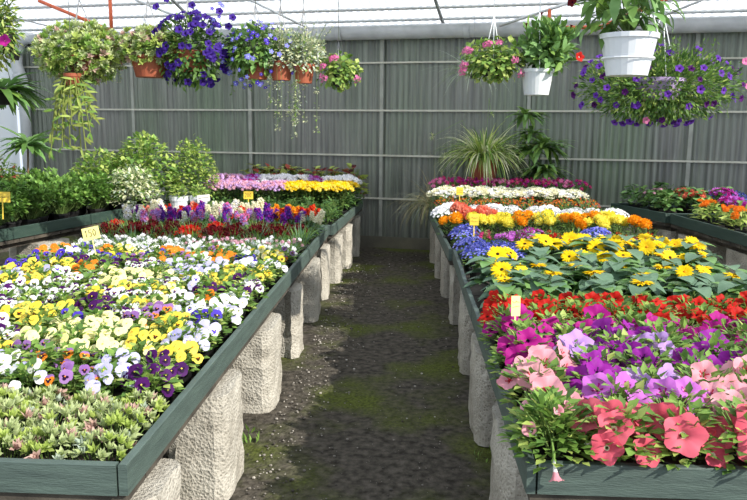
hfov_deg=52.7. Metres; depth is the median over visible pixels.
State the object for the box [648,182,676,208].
plant
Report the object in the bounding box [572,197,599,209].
plant
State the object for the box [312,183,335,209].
plant
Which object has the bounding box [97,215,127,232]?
plant
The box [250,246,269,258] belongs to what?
plant
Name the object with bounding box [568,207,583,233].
plant
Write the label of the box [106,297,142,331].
plant
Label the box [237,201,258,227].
plant
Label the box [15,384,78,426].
plant
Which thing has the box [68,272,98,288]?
plant
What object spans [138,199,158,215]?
plant
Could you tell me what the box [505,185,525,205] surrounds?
plant
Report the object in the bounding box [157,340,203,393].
plant
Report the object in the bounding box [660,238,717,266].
plant
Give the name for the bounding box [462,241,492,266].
plant
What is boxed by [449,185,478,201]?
plant
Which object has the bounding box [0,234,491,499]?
floor
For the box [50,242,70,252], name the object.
plant
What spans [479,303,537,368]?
plant
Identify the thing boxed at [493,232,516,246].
plant
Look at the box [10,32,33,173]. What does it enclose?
downpipe
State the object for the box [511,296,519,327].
price tag
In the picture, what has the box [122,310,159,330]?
plant
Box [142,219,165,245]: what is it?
plant
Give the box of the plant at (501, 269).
[478,261,531,300]
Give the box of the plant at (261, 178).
[256,176,279,200]
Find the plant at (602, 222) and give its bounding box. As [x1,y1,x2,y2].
[581,214,610,232]
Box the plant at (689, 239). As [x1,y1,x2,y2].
[670,236,715,254]
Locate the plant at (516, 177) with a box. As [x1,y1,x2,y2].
[510,177,527,210]
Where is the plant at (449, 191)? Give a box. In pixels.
[426,186,460,223]
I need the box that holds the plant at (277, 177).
[270,174,299,204]
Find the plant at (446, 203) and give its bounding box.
[435,202,453,224]
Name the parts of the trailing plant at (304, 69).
pot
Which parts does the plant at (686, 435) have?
pot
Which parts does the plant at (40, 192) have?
pot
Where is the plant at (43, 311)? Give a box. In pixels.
[20,304,60,328]
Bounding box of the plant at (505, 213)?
[487,208,516,241]
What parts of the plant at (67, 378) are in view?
pot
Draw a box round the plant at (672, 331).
[634,317,691,353]
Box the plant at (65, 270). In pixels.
[49,266,79,285]
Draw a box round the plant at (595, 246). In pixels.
[568,237,622,266]
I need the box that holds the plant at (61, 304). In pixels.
[45,299,77,335]
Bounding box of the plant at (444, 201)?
[436,198,455,217]
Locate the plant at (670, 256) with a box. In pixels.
[639,249,688,271]
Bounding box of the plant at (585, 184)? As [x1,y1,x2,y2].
[568,179,591,209]
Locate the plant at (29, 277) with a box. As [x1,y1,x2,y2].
[21,272,45,286]
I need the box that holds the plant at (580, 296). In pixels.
[558,290,603,306]
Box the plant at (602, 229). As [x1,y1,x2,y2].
[580,226,612,236]
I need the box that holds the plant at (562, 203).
[553,198,579,226]
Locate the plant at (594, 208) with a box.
[582,207,602,226]
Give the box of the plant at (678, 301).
[660,294,706,311]
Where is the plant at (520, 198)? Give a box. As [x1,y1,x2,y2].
[516,196,541,209]
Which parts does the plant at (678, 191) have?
pot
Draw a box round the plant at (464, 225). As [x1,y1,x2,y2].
[450,223,479,245]
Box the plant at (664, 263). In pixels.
[648,261,677,297]
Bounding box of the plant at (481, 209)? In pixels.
[470,205,497,237]
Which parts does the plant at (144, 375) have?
pot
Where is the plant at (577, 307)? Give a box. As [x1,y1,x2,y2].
[559,298,605,319]
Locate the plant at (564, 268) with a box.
[558,261,585,290]
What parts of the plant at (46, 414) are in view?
pot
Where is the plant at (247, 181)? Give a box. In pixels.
[234,180,252,207]
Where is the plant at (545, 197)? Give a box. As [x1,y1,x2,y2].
[536,197,557,206]
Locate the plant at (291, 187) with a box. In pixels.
[281,183,306,205]
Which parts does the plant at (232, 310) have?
pot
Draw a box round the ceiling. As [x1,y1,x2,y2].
[0,0,746,33]
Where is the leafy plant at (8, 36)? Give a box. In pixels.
[0,0,25,72]
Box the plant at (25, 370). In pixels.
[0,356,62,408]
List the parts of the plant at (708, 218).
pot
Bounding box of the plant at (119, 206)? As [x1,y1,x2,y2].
[100,168,139,209]
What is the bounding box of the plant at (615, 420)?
[568,394,666,467]
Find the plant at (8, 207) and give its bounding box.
[0,182,27,228]
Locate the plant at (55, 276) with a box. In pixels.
[41,271,78,288]
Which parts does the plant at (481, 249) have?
pot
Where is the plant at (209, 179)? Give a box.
[204,179,222,200]
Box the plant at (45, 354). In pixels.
[11,341,63,397]
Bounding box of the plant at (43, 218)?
[25,179,66,222]
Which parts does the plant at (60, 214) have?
pot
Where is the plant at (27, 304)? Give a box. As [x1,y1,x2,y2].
[12,299,45,321]
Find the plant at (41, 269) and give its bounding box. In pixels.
[24,266,51,275]
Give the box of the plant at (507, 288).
[478,276,525,308]
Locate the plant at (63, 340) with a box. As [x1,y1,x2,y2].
[53,334,89,372]
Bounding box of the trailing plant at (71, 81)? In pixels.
[42,0,103,159]
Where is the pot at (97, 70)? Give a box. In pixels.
[63,54,104,74]
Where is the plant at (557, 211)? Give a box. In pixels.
[546,210,562,233]
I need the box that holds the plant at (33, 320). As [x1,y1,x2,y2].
[13,313,57,350]
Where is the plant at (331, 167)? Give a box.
[327,166,342,190]
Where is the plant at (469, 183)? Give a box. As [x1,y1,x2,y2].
[459,178,479,199]
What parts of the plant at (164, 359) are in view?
pot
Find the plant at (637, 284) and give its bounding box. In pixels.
[617,275,666,305]
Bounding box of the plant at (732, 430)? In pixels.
[699,395,746,474]
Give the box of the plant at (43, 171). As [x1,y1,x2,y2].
[40,171,60,209]
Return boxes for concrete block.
[9,247,16,258]
[16,238,69,260]
[130,458,180,499]
[167,369,243,499]
[229,312,281,413]
[273,283,303,358]
[294,257,320,322]
[314,244,329,299]
[324,233,342,283]
[339,223,352,268]
[349,216,360,256]
[429,225,434,262]
[434,233,440,278]
[440,247,449,297]
[448,265,460,324]
[458,291,474,374]
[468,332,496,446]
[489,402,528,499]
[622,225,656,237]
[656,228,681,239]
[678,234,726,272]
[725,248,746,279]
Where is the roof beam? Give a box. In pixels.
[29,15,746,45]
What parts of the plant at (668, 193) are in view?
pot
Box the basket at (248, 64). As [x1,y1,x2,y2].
[210,0,299,94]
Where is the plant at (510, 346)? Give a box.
[484,327,556,399]
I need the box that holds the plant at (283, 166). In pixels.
[275,164,298,174]
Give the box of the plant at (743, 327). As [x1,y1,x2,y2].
[721,319,746,347]
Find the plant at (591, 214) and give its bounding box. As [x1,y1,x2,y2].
[573,210,607,235]
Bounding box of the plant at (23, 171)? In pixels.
[19,167,42,179]
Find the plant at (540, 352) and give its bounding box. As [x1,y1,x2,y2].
[516,339,576,397]
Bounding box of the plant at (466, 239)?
[452,236,488,270]
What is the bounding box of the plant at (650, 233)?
[633,224,657,240]
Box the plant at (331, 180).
[323,179,340,214]
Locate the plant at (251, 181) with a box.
[244,181,264,201]
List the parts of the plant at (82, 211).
pot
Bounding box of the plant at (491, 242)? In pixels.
[483,237,509,257]
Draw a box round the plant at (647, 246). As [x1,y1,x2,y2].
[636,238,674,271]
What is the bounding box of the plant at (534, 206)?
[524,205,543,226]
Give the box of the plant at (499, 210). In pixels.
[484,206,504,233]
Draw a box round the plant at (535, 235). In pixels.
[516,232,554,261]
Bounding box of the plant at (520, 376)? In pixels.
[496,355,572,438]
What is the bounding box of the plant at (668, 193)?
[649,189,685,212]
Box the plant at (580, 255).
[552,248,599,270]
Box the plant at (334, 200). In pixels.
[322,196,342,223]
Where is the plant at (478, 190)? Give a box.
[465,187,497,204]
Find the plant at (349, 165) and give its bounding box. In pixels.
[341,163,369,203]
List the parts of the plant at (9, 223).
pot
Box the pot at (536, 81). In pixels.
[521,68,554,95]
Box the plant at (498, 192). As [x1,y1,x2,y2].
[487,190,512,206]
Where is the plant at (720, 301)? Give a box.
[704,293,743,311]
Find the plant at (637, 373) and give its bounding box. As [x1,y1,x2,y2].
[619,361,680,440]
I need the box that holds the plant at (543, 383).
[516,375,590,442]
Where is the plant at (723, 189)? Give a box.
[708,186,738,213]
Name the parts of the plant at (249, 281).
pot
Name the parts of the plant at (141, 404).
pot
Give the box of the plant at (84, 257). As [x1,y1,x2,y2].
[70,254,88,271]
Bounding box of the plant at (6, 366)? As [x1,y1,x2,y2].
[0,363,11,387]
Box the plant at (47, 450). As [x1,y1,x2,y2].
[14,418,86,459]
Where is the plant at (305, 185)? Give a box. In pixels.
[294,182,321,206]
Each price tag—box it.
[0,192,9,218]
[81,226,100,254]
[197,194,209,202]
[244,191,252,202]
[456,187,462,200]
[470,214,478,235]
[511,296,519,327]
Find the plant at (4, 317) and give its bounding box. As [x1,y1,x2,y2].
[0,312,10,340]
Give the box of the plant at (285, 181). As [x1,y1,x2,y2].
[276,180,291,207]
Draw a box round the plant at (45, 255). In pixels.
[28,248,51,258]
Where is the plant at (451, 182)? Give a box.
[443,177,463,200]
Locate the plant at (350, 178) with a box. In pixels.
[338,176,363,206]
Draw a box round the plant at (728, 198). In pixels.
[716,195,744,226]
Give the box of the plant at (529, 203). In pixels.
[519,199,539,231]
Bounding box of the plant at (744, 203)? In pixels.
[725,200,746,228]
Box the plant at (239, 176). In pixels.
[227,174,248,195]
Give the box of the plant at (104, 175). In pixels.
[85,172,122,210]
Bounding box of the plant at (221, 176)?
[209,173,230,198]
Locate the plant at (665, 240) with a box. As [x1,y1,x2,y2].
[624,233,669,254]
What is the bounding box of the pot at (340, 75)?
[332,71,343,86]
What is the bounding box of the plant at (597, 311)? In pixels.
[564,304,622,345]
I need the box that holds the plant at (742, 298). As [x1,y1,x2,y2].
[733,291,746,309]
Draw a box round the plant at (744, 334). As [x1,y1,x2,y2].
[733,331,746,348]
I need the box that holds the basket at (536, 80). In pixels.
[514,0,584,95]
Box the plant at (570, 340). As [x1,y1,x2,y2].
[552,328,598,360]
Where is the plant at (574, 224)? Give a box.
[559,224,580,238]
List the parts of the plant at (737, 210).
pot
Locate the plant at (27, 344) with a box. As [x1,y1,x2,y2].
[9,338,49,387]
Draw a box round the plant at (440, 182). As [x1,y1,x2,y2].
[427,177,448,217]
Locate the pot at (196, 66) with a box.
[173,50,205,72]
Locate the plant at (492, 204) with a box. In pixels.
[484,203,504,225]
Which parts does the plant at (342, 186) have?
pot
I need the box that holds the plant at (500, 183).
[492,179,514,204]
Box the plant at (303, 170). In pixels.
[293,168,310,193]
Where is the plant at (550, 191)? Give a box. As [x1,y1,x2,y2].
[538,187,571,209]
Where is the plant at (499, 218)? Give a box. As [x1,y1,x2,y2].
[485,213,514,242]
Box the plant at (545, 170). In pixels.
[505,106,576,187]
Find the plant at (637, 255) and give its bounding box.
[604,238,644,266]
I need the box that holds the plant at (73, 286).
[47,281,79,292]
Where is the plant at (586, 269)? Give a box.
[565,262,617,292]
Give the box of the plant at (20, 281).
[0,277,25,287]
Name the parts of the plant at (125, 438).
pot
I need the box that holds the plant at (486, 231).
[474,228,495,241]
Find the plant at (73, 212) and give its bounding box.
[51,175,93,216]
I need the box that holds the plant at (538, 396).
[496,385,595,481]
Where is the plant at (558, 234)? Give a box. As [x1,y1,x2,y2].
[544,229,560,238]
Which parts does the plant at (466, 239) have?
pot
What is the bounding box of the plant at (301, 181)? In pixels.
[291,180,308,199]
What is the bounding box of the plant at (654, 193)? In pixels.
[640,188,671,211]
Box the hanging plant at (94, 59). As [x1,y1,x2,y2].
[27,0,130,85]
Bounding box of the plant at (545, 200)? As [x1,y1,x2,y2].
[538,200,558,209]
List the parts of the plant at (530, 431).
pot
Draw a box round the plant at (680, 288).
[663,276,715,298]
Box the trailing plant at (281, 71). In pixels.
[249,0,308,130]
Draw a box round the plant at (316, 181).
[302,180,323,198]
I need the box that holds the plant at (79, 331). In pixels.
[51,322,97,346]
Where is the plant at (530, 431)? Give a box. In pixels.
[503,391,596,473]
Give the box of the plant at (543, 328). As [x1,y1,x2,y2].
[489,317,554,359]
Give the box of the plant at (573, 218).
[555,212,587,232]
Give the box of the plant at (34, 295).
[18,288,55,305]
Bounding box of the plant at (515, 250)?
[507,247,526,260]
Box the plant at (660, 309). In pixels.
[633,300,682,319]
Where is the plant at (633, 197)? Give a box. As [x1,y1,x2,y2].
[619,184,650,207]
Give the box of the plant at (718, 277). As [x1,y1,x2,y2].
[710,264,746,293]
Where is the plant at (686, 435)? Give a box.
[627,394,735,470]
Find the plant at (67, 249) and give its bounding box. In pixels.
[55,245,80,256]
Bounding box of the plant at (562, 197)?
[553,197,577,209]
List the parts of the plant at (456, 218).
pot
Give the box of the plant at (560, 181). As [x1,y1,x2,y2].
[553,179,574,210]
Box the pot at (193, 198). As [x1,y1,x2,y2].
[189,185,208,204]
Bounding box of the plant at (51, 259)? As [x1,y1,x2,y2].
[43,255,67,266]
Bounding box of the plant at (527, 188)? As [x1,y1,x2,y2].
[524,186,547,205]
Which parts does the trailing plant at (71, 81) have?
pot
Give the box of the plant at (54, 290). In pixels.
[48,287,70,307]
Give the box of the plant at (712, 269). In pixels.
[694,261,729,286]
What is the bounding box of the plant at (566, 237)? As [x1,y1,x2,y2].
[556,231,588,259]
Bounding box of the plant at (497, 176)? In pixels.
[488,176,507,186]
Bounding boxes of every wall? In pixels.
[0,54,20,174]
[23,32,746,238]
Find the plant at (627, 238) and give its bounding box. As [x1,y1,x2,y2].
[604,234,638,254]
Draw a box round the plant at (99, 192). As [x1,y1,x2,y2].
[75,174,120,213]
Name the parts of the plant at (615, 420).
pot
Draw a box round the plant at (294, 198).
[283,198,297,207]
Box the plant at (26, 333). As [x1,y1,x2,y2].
[11,324,60,371]
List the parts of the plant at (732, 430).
pot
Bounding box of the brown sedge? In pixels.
[391,165,456,230]
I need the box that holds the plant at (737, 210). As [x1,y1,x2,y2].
[719,205,746,233]
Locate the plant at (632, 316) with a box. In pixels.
[612,308,664,330]
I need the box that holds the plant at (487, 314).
[476,300,529,355]
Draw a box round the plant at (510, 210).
[501,208,516,230]
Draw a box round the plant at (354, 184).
[339,180,362,211]
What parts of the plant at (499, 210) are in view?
pot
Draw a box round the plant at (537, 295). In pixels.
[522,289,564,310]
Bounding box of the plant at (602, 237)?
[577,233,611,249]
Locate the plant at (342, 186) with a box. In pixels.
[327,183,355,219]
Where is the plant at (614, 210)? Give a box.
[606,208,629,232]
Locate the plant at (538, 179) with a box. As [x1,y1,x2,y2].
[535,177,556,204]
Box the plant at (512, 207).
[505,205,522,229]
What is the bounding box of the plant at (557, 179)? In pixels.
[549,176,568,201]
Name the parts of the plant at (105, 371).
pot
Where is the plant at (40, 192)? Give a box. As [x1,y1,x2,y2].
[12,177,56,225]
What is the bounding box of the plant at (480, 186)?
[468,185,495,202]
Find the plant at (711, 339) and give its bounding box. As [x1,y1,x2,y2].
[676,328,740,366]
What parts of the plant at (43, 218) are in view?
pot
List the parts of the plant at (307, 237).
pot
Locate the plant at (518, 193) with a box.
[507,190,531,209]
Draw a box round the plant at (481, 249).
[461,245,489,280]
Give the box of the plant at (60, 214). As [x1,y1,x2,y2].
[38,178,83,219]
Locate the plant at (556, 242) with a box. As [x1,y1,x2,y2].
[549,237,583,279]
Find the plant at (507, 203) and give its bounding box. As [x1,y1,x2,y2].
[497,195,521,209]
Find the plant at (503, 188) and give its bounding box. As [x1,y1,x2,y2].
[489,185,515,201]
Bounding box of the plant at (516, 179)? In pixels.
[504,178,526,208]
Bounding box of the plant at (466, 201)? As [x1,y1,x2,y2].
[458,198,475,225]
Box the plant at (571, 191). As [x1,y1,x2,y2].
[557,186,589,209]
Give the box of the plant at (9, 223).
[0,178,31,227]
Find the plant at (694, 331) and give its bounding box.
[679,323,737,357]
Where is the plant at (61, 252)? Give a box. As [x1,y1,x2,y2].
[48,248,72,259]
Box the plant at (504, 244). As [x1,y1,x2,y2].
[495,242,517,259]
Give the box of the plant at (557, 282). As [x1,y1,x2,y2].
[520,272,574,299]
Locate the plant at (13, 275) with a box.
[0,269,19,282]
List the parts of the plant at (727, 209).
pot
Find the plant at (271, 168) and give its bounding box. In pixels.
[260,166,280,197]
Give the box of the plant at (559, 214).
[554,211,581,234]
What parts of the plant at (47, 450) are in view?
pot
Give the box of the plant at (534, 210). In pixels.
[525,208,542,231]
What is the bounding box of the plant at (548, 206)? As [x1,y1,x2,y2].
[537,204,559,231]
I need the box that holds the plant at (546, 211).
[531,208,557,235]
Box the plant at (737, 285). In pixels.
[704,272,746,307]
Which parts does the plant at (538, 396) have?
pot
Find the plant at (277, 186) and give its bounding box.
[265,183,288,207]
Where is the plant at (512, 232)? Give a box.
[503,227,522,245]
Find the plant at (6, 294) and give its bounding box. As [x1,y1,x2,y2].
[0,289,22,306]
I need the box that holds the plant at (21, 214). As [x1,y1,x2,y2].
[0,187,37,219]
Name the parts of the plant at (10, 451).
pot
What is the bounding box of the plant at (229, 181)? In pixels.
[210,180,237,200]
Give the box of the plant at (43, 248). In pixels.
[30,244,55,259]
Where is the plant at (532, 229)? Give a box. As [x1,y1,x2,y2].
[518,226,543,237]
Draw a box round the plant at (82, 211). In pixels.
[68,171,90,215]
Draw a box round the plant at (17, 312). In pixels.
[0,305,28,324]
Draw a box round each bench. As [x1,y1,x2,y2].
[0,199,169,249]
[0,226,327,499]
[207,200,362,242]
[426,207,632,264]
[453,250,746,499]
[611,202,725,230]
[670,214,746,253]
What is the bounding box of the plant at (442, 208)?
[430,204,455,234]
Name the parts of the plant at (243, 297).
pot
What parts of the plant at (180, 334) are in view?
pot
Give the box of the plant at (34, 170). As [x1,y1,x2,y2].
[21,167,53,211]
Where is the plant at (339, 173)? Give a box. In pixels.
[327,167,344,192]
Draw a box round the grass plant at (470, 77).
[432,23,518,93]
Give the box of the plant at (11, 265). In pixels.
[0,262,21,270]
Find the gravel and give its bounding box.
[246,253,482,499]
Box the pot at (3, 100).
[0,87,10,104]
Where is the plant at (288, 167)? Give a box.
[280,164,296,174]
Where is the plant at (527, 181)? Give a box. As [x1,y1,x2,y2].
[521,178,543,201]
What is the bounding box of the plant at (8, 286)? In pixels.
[0,283,20,297]
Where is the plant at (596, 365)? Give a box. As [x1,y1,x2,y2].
[560,357,618,437]
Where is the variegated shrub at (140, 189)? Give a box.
[102,162,162,211]
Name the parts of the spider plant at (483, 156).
pot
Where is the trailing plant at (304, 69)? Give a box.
[271,0,333,137]
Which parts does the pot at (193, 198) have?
pot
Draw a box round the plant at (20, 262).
[3,258,31,267]
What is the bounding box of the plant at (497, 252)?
[479,246,517,284]
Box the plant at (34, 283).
[21,277,52,290]
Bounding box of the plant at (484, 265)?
[462,256,514,299]
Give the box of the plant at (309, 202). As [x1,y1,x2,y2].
[303,198,319,208]
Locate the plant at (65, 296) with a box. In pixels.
[44,289,86,313]
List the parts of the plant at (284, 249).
pot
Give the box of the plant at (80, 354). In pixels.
[44,341,101,389]
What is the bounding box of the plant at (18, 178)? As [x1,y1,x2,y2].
[0,174,31,217]
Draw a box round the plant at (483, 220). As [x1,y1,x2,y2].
[459,211,491,241]
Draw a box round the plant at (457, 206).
[449,201,472,238]
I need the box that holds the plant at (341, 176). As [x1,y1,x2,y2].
[335,174,360,201]
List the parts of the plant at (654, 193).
pot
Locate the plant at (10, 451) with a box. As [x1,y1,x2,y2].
[0,418,40,457]
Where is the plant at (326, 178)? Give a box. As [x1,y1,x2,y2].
[317,176,344,205]
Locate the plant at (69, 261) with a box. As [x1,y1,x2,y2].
[50,257,75,270]
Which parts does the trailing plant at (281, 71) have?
pot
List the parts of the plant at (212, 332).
pot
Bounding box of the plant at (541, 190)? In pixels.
[522,187,556,205]
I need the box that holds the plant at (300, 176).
[290,174,314,205]
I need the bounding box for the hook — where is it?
[317,49,323,77]
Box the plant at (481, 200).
[471,195,497,230]
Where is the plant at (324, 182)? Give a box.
[312,181,333,208]
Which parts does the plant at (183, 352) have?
pot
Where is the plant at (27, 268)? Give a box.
[22,261,43,273]
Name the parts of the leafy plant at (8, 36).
pot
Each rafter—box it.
[171,0,189,18]
[434,0,444,22]
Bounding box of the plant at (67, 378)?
[44,361,103,417]
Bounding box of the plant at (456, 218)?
[436,212,466,248]
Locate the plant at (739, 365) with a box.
[719,354,746,383]
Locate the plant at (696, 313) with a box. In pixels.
[674,302,723,325]
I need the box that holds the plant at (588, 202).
[575,196,599,209]
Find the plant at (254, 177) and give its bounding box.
[237,175,260,197]
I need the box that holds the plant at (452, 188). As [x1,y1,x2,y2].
[432,184,458,210]
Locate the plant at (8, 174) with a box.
[2,171,29,184]
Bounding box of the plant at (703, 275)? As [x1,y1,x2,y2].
[660,264,716,298]
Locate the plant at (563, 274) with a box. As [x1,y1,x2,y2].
[529,266,582,295]
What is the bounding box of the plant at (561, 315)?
[530,309,577,327]
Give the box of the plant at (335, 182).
[325,181,352,217]
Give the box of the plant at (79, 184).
[60,172,90,215]
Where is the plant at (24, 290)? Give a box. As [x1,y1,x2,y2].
[16,286,47,295]
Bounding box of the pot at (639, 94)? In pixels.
[632,77,686,100]
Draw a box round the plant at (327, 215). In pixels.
[321,201,338,224]
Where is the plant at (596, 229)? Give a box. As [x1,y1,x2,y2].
[582,228,607,237]
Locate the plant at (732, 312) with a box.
[718,304,746,319]
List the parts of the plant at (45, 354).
pot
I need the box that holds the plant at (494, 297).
[477,290,527,333]
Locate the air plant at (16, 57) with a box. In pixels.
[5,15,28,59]
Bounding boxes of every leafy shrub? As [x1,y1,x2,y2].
[0,151,25,185]
[69,146,127,202]
[108,130,180,203]
[164,137,221,204]
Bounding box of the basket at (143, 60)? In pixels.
[114,0,185,77]
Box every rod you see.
[8,16,46,25]
[135,0,184,19]
[250,0,308,28]
[499,0,579,26]
[644,0,703,23]
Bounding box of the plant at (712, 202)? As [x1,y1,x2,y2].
[692,199,729,225]
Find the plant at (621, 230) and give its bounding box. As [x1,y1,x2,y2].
[607,225,627,235]
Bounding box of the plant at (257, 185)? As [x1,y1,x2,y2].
[242,182,270,201]
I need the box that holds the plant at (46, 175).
[43,171,70,220]
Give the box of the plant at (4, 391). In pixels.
[0,383,36,419]
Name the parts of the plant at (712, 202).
pot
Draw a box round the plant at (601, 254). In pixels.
[596,250,631,273]
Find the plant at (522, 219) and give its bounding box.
[503,212,536,240]
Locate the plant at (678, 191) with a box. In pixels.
[664,186,696,212]
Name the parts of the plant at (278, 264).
pot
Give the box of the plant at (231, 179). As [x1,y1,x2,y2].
[225,178,243,199]
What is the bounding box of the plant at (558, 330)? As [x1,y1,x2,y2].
[548,320,603,342]
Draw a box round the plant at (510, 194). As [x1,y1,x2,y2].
[500,194,520,207]
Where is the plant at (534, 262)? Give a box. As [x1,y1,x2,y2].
[515,256,559,293]
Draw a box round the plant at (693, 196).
[678,187,713,212]
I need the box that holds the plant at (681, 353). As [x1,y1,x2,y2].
[661,347,722,375]
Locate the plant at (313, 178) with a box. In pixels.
[301,176,322,206]
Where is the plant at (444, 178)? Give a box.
[435,176,449,199]
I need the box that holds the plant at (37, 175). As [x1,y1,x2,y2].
[25,172,58,214]
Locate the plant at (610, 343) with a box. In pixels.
[590,328,647,363]
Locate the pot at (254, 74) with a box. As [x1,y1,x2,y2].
[246,59,268,79]
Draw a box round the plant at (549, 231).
[541,227,561,246]
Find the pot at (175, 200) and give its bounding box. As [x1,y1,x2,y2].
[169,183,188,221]
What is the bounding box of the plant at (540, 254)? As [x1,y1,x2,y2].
[515,251,559,276]
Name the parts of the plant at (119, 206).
pot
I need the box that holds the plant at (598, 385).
[581,371,652,452]
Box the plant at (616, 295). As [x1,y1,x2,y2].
[597,291,632,309]
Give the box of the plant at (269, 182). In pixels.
[264,180,287,208]
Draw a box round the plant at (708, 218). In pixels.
[687,197,720,221]
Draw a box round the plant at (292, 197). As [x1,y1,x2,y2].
[280,197,297,207]
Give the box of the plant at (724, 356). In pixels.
[716,345,746,363]
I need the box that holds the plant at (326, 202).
[315,202,333,223]
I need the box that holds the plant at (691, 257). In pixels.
[675,251,728,272]
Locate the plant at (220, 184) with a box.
[208,182,236,205]
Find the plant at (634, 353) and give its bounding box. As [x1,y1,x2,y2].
[613,341,677,378]
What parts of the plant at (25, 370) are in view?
pot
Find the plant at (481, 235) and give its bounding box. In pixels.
[471,228,494,243]
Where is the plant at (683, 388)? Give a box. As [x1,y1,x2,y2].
[644,376,714,444]
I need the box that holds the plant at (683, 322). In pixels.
[661,312,702,330]
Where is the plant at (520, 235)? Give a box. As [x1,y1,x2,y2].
[513,229,535,241]
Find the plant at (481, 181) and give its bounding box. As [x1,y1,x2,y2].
[471,175,494,203]
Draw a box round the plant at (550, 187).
[546,187,566,207]
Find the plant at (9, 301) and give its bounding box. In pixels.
[0,297,15,320]
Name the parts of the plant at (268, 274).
pot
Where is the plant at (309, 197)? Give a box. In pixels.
[298,196,318,207]
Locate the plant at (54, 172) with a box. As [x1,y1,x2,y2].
[50,169,67,207]
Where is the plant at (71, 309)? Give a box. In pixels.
[53,304,84,319]
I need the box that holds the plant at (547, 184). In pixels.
[536,178,557,203]
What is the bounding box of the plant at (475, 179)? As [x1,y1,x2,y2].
[460,176,480,200]
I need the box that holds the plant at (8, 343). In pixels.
[0,337,18,359]
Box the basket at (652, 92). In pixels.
[569,20,746,128]
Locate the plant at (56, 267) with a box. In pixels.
[41,263,69,273]
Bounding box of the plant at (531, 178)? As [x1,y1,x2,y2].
[521,177,541,202]
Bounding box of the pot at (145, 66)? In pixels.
[131,54,166,77]
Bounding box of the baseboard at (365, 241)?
[360,235,429,249]
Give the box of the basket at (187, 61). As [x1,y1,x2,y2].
[150,0,236,92]
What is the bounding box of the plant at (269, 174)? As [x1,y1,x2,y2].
[260,173,276,201]
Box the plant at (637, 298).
[628,292,672,310]
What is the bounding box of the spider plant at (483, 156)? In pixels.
[429,100,542,186]
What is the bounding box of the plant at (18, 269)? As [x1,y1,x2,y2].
[0,267,24,279]
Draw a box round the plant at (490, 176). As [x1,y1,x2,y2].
[478,176,494,197]
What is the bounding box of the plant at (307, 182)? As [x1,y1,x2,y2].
[294,182,317,204]
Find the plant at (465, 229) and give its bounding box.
[448,227,479,248]
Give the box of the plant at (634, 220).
[623,214,654,236]
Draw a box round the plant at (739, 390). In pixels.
[686,381,746,451]
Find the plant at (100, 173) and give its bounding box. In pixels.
[93,172,123,210]
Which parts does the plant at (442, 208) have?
pot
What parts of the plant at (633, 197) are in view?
pot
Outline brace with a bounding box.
[38,0,109,31]
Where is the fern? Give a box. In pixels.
[0,55,54,122]
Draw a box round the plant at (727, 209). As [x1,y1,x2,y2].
[715,201,746,228]
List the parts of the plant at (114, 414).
pot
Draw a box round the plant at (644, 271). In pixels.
[614,267,665,295]
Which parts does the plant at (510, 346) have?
pot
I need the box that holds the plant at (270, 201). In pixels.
[264,197,276,206]
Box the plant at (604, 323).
[589,317,643,340]
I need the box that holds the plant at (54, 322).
[41,312,84,331]
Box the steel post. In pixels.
[108,0,112,27]
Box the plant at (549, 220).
[530,212,565,233]
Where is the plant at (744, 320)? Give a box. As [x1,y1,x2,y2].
[731,311,746,324]
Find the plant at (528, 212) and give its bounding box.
[504,210,533,234]
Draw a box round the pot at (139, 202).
[134,196,157,203]
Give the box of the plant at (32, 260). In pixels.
[22,257,50,267]
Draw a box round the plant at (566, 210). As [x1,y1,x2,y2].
[558,208,580,230]
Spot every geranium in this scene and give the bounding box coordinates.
[315,0,363,92]
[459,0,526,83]
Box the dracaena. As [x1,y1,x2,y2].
[0,126,61,173]
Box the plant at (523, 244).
[512,235,562,273]
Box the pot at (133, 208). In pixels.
[122,204,142,211]
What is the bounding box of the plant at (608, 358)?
[562,345,621,373]
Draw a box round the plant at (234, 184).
[226,182,253,204]
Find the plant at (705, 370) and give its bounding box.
[672,354,740,401]
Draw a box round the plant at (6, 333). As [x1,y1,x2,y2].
[0,323,23,362]
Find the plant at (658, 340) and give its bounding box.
[631,330,698,362]
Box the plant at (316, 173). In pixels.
[313,166,328,176]
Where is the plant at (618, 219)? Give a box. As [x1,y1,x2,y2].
[604,214,632,234]
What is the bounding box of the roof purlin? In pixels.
[9,0,273,9]
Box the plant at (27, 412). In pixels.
[0,394,41,451]
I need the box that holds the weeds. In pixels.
[242,424,258,442]
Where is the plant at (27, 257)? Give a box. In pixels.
[16,253,46,263]
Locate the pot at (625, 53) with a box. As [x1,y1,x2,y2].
[599,31,659,76]
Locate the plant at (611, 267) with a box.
[595,255,642,293]
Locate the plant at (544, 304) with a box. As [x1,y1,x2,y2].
[526,299,567,320]
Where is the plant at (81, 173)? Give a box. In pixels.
[69,169,87,208]
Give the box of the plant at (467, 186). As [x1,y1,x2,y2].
[453,185,479,204]
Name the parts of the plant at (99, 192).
pot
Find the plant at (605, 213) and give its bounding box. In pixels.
[591,210,618,232]
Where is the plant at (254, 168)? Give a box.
[239,163,267,174]
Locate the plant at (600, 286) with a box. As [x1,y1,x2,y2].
[575,279,628,295]
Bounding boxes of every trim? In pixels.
[18,108,746,112]
[23,57,746,67]
[41,148,746,162]
[127,190,610,206]
[129,62,136,195]
[247,44,252,173]
[378,39,383,235]
[524,65,531,175]
[684,33,699,188]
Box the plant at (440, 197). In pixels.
[434,195,457,215]
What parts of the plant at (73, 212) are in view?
pot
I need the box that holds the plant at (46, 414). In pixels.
[24,400,93,450]
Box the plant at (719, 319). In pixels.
[696,310,739,334]
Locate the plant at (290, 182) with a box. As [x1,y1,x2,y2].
[280,181,305,204]
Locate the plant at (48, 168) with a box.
[43,166,67,179]
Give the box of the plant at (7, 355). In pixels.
[0,346,25,398]
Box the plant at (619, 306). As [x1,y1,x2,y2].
[598,295,643,321]

